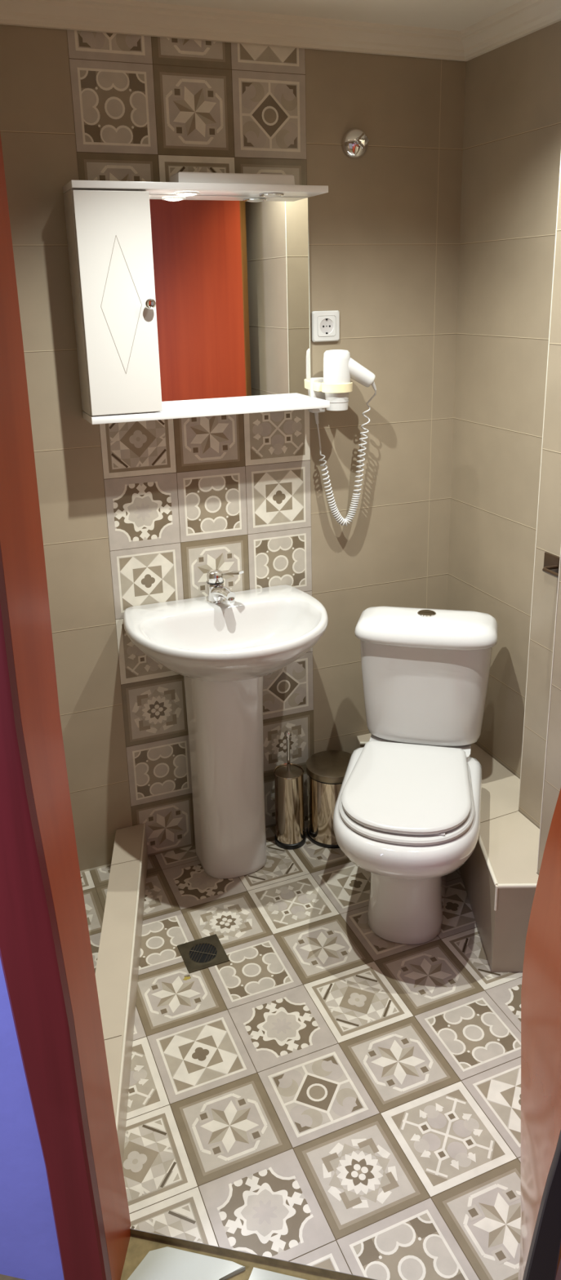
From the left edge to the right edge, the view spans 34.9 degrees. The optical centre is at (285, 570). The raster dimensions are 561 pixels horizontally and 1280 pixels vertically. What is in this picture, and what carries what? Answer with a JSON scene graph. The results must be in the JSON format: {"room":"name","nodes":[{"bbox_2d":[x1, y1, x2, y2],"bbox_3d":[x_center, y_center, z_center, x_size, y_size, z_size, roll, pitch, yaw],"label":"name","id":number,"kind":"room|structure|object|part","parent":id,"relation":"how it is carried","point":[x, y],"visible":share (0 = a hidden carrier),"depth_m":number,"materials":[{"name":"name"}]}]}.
{"room":"bathroom","nodes":[
{"label":"bathroom","id":0,"kind":"room"},
{"bbox_2d":[127,1246,306,1279],"bbox_3d":[-0.013,1.262,1.543,0.558,0.010,0.127,1,18,8],"label":"floor","id":1,"kind":"structure","parent":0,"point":[166,1263],"depth_m":1.59,"materials":[{"name":"grey tile"}]},
{"bbox_2d":[0,24,466,872],"bbox_3d":[-0.425,-0.218,2.420,2.027,2.300,0.001,-8,19,-20],"label":"wall","id":2,"kind":"structure","parent":0,"point":[134,513],"depth_m":2.49,"materials":[{"name":"tile"}]},
{"bbox_2d":[62,171,329,424],"bbox_3d":[-0.204,-0.694,2.275,0.641,0.583,0.161,-8,19,-20],"label":"upper cabinet","id":3,"kind":"object","parent":2,"relation":"attached to","point":[190,291],"visible":1,"depth_m":2.30,"materials":[{"name":"white wood"}]},
{"bbox_3d":[-0.400,-0.639,2.156,0.178,0.514,0.017,-8,19,-20],"label":"cabinet door","id":4,"kind":"part","parent":3,"relation":"part of","materials":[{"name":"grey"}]},
{"bbox_3d":[-0.328,-0.646,2.161,0.027,0.027,0.024,-8,19,-20],"label":"door knob","id":5,"kind":"part","parent":3,"relation":"part of","materials":[{"name":"silver metal"}]},
{"bbox_2d":[173,191,199,195],"bbox_3d":[-0.241,-0.922,2.187,0.063,0.008,0.063,-8,19,-20],"label":"spotlight","id":6,"kind":"object","parent":3,"relation":"on","point":[176,193],"depth_m":2.17,"materials":[{"name":"white metal"}]},
{"bbox_2d":[62,179,328,197],"bbox_3d":[-0.214,-0.942,2.208,0.641,0.016,0.138,-8,19,-20],"label":"shelf","id":7,"kind":"object","parent":3,"relation":"attached to","point":[175,188],"depth_m":2.17,"materials":[{"name":"white wood"}]},
{"bbox_2d":[82,396,329,424],"bbox_3d":[-0.203,-0.428,2.369,0.641,0.018,0.138,-8,19,-20],"label":"shelf","id":8,"kind":"object","parent":3,"relation":"attached to","point":[212,406],"depth_m":2.34,"materials":[{"name":"white wood"}]},
{"bbox_2d":[149,194,311,406],"bbox_3d":[-0.146,-0.710,2.364,0.456,0.521,0.005,-8,19,-20],"label":"mirror","id":9,"kind":"object","parent":3,"relation":"on","point":[232,272],"depth_m":2.36,"materials":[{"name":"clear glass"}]},
{"bbox_2d":[259,192,284,197],"bbox_3d":[-0.034,-0.951,2.264,0.063,0.008,0.063,-8,19,-20],"label":"spotlight","id":10,"kind":"object","parent":3,"relation":"on","point":[262,194],"depth_m":2.25,"materials":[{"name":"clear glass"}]},
{"bbox_2d":[316,349,376,526],"bbox_3d":[0.178,-0.368,2.543,0.150,0.513,0.104,-7,18,-16],"label":"hair dryer","id":11,"kind":"object","parent":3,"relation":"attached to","point":[339,367],"visible":1,"depth_m":2.46,"materials":[{"name":"white plastic"}]},
{"bbox_3d":[0.195,-0.552,2.468,0.108,0.091,0.049,-5,18,-12],"label":"handle","id":12,"kind":"part","parent":11,"relation":"part of","materials":[{"name":"white plastic"}]},
{"bbox_2d":[0,0,465,61],"bbox_3d":[-0.437,-1.280,2.057,2.027,0.055,0.060,-8,19,-20],"label":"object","id":13,"kind":"structure","parent":2,"relation":"attached to","point":[129,17],"depth_m":2.17,"materials":[{"name":"beige paint"}]},
{"bbox_2d":[311,310,339,342],"bbox_3d":[0.114,-0.682,2.493,0.083,0.083,0.012,-8,19,-20],"label":"power socket","id":14,"kind":"object","parent":2,"relation":"attached to","point":[325,325],"visible":1,"depth_m":2.49,"materials":[{"name":"white plastic"}]},
{"bbox_2d":[308,377,352,423],"bbox_3d":[0.133,-0.472,2.502,0.096,0.131,0.126,-8,19,-20],"label":"holder","id":15,"kind":"object","parent":2,"relation":"attached to","point":[318,388],"visible":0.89,"depth_m":2.48,"materials":[{"name":"white plastic"}]},
{"bbox_3d":[0.090,-0.498,2.530,0.042,0.097,0.030,-8,19,-20],"label":"plate","id":16,"kind":"part","parent":15,"relation":"part of","materials":[{"name":"white plastic"}]},
{"bbox_2d":[341,127,369,159],"bbox_3d":[0.197,-1.135,2.363,0.077,0.077,0.060,-8,19,-20],"label":"valve","id":17,"kind":"object","parent":2,"relation":"attached to","point":[355,142],"visible":1,"depth_m":2.37,"materials":[{"name":"silver metal"}]},
{"bbox_3d":[0.201,-1.132,2.353,0.038,0.038,0.036,-8,19,-20],"label":"knob","id":18,"kind":"part","parent":17,"relation":"part of","materials":[{"name":"silver metal"}]},
{"bbox_2d":[0,817,522,1279],"bbox_3d":[-0.268,1.536,0.677,4.381,0.015,4.167,-8,19,-20],"label":"floor","id":19,"kind":"structure","parent":0,"point":[333,1094],"depth_m":1.95,"materials":[{"name":"tile"}]},
{"bbox_2d":[95,823,147,1164],"bbox_3d":[-0.415,0.986,2.223,0.087,0.119,1.071,-3,17,-5],"label":"kerb","id":20,"kind":"object","parent":19,"relation":"on","point":[117,971],"visible":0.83,"depth_m":2.18,"materials":[{"name":"beige tile"}]},
{"bbox_3d":[-0.376,0.930,2.209,0.006,0.006,1.068,-3,17,-5],"label":"edge trim","id":21,"kind":"part","parent":20,"relation":"part of","materials":[{"name":"beige tile"}]},
{"bbox_2d":[177,933,229,973],"bbox_3d":[-0.215,1.004,2.344,0.110,0.003,0.110,-8,19,-21],"label":"floor drain","id":22,"kind":"object","parent":19,"relation":"on","point":[197,955],"visible":1,"depth_m":2.34,"materials":[{"name":"metal"}]},
{"bbox_2d":[123,568,328,879],"bbox_3d":[-0.131,0.469,2.494,0.550,0.931,0.454,-8,19,-20],"label":"washbasin","id":23,"kind":"object","parent":19,"relation":"on","point":[223,642],"visible":1,"depth_m":2.51,"materials":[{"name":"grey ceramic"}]},
{"bbox_2d":[206,568,243,604],"bbox_3d":[-0.170,0.043,2.488,0.079,0.112,0.138,-8,19,-20],"label":"mixer tap","id":24,"kind":"object","parent":23,"relation":"on","point":[217,593],"depth_m":2.50,"materials":[{"name":"silver metal"}]},
{"bbox_2d":[123,584,328,681],"bbox_3d":[-0.137,0.218,2.415,0.550,0.180,0.454,-8,19,-20],"label":"basin","id":25,"kind":"object","parent":23,"relation":"in","point":[265,630],"depth_m":2.45,"materials":[{"name":"white ceramic"}]},
{"bbox_2d":[273,763,306,849],"bbox_3d":[0.014,0.734,2.781,0.098,0.249,0.098,-8,19,-20],"label":"toilet brush holder","id":26,"kind":"object","parent":19,"relation":"on","point":[290,834],"visible":0.98,"depth_m":2.75,"materials":[{"name":"silver metal"}]},
{"bbox_2d":[275,729,302,777],"bbox_3d":[0.012,0.659,2.758,0.085,0.364,0.085,-8,19,-20],"label":"toilet brush","id":27,"kind":"object","parent":26,"relation":"in","point":[289,771],"visible":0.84,"depth_m":2.73,"materials":[{"name":"silver metal"}]},
{"bbox_3d":[0.010,0.556,2.726,0.023,0.150,0.023,-8,19,-20],"label":"handle","id":28,"kind":"part","parent":27,"relation":"part of","materials":[{"name":"silver metal"}]},
{"bbox_3d":[0.011,0.618,2.745,0.085,0.008,0.085,-8,19,-20],"label":"splash lid","id":29,"kind":"part","parent":27,"relation":"part of","materials":[{"name":"silver metal"}]},
{"bbox_2d":[305,750,351,848],"bbox_3d":[0.152,0.718,2.817,0.173,0.252,0.173,-8,19,-20],"label":"pedal bin","id":30,"kind":"object","parent":19,"relation":"on","point":[326,771],"visible":0.67,"depth_m":2.76,"materials":[{"name":"silver metal"}]},
{"bbox_3d":[0.150,0.609,2.783,0.171,0.024,0.171,-8,19,-20],"label":"lid","id":31,"kind":"part","parent":30,"relation":"part of","materials":[{"name":"silver metal"}]},
{"bbox_2d":[332,606,497,944],"bbox_3d":[0.351,0.562,2.414,0.400,0.781,0.663,3,18,13],"label":"toilet","id":32,"kind":"object","parent":19,"relation":"on","point":[406,813],"visible":1,"depth_m":2.42,"materials":[{"name":"white ceramic"}]},
{"bbox_3d":[0.324,0.563,2.349,0.328,0.020,0.432,3,18,13],"label":"seat lid","id":33,"kind":"part","parent":32,"relation":"part of","materials":[{"name":"white plastic"}]},
{"bbox_3d":[0.320,0.591,2.333,0.344,0.015,0.419,3,18,13],"label":"seat","id":34,"kind":"part","parent":32,"relation":"part of","materials":[{"name":"white plastic"}]},
{"bbox_3d":[0.329,0.773,2.414,0.376,0.380,0.529,3,18,13],"label":"bowl","id":35,"kind":"part","parent":32,"relation":"part of","materials":[{"name":"white ceramic"}]},
{"bbox_2d":[368,734,471,762],"bbox_3d":[0.396,0.555,2.627,0.290,0.124,0.225,3,18,13],"label":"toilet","id":36,"kind":"object","parent":32,"relation":"attached to","point":[466,748],"depth_m":2.56,"materials":[{"name":"white plastic"}]},
{"bbox_3d":[0.398,0.156,2.522,0.396,0.062,0.201,3,18,13],"label":"cistern lid","id":37,"kind":"part","parent":32,"relation":"part of","materials":[{"name":"white ceramic"}]},
{"bbox_2d":[356,733,539,972],"bbox_3d":[0.536,0.764,2.621,0.349,0.264,0.877,-8,19,-20],"label":"ledge","id":38,"kind":"object","parent":19,"relation":"on","point":[500,877],"visible":0.49,"depth_m":2.32,"materials":[{"name":"beige tile"}]},
{"bbox_3d":[0.501,0.685,2.561,0.264,0.074,0.840,-8,19,-20],"label":"edge trim","id":39,"kind":"part","parent":38,"relation":"part of","materials":[{"name":"beige tile"}]},
{"bbox_2d":[0,956,560,1279],"bbox_3d":[-0.045,0.052,1.111,3.800,2.650,0.001,3,18,12],"label":"wall","id":40,"kind":"structure","parent":0,"point":[29,1250],"depth_m":1.51,"materials":[{"name":"purple paint"}]},
{"bbox_2d":[129,0,521,31],"bbox_3d":[-0.090,-1.052,1.210,2.070,0.001,1.950,-8,19,-20],"label":"ceiling","id":41,"kind":"structure","parent":0,"point":[448,15],"depth_m":2.15,"materials":[{"name":"beige paint"}]},
{"bbox_2d":[446,20,560,875],"bbox_3d":[0.710,-0.081,1.904,0.181,2.300,1.851,-5,18,-10],"label":"wall","id":42,"kind":"structure","parent":0,"point":[512,134],"depth_m":2.41,"materials":[{"name":"beige tile"}]},
{"bbox_2d":[459,0,560,61],"bbox_3d":[0.572,-1.337,2.168,0.060,0.055,0.574,-8,19,-20],"label":"trim","id":43,"kind":"structure","parent":42,"relation":"attached to","point":[523,18],"depth_m":2.21,"materials":[{"name":"beige paint"}]},
{"bbox_2d":[517,153,560,810],"bbox_3d":[0.628,-0.304,2.183,0.003,2.038,0.003,-8,19,-20],"label":"trim","id":44,"kind":"structure","parent":42,"relation":"attached to","point":[560,153],"depth_m":2.19,"materials":[{"name":"beige tile"}]},
{"bbox_2d":[536,546,560,873],"bbox_3d":[0.605,-0.220,1.916,0.003,2.038,0.003,-8,19,-20],"label":"trim","id":45,"kind":"structure","parent":42,"relation":"attached to","point":[560,546],"depth_m":2.08,"materials":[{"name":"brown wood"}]},
{"bbox_2d":[542,551,559,577],"bbox_3d":[0.651,-0.002,2.155,0.053,0.046,0.142,-8,19,-20],"label":"wall bracket","id":46,"kind":"object","parent":42,"relation":"attached to","point":[551,562],"visible":1,"depth_m":2.18,"materials":[{"name":"brown metal"}]},
{"bbox_3d":[0.657,0.005,2.134,0.047,0.010,0.095,-8,19,-20],"label":"arm","id":47,"kind":"part","parent":46,"relation":"part of","materials":[{"name":"brown metal"}]},
{"bbox_3d":[-0.078,0.135,1.268,1.816,2.300,1.211,-8,19,-20],"label":"wall","id":48,"kind":"structure","parent":0,"visible":0},
{"bbox_2d":[0,131,131,1279],"bbox_3d":[-0.373,0.275,1.306,0.138,2.078,0.144,3,18,12],"label":"trim","id":49,"kind":"structure","parent":48,"relation":"attached to","point":[46,953],"depth_m":1.32,"materials":[{"name":"red wood"}]},
{"bbox_3d":[-0.386,0.294,1.248,0.138,2.078,0.019,3,18,12],"label":"casing","id":50,"kind":"part","parent":49,"relation":"part of","materials":[{"name":"red wood"}]},
{"bbox_2d":[517,787,560,1279],"bbox_3d":[0.387,0.309,1.145,0.114,2.078,0.148,2,18,10],"label":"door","id":51,"kind":"structure","parent":48,"relation":"attached to","point":[540,1255],"depth_m":1.28,"materials":[{"name":"red wood"}]},
{"bbox_3d":[0.376,0.327,1.087,0.113,2.078,0.019,3,18,12],"label":"casing","id":52,"kind":"part","parent":51,"relation":"part of","materials":[{"name":"black wood"}]}
]}

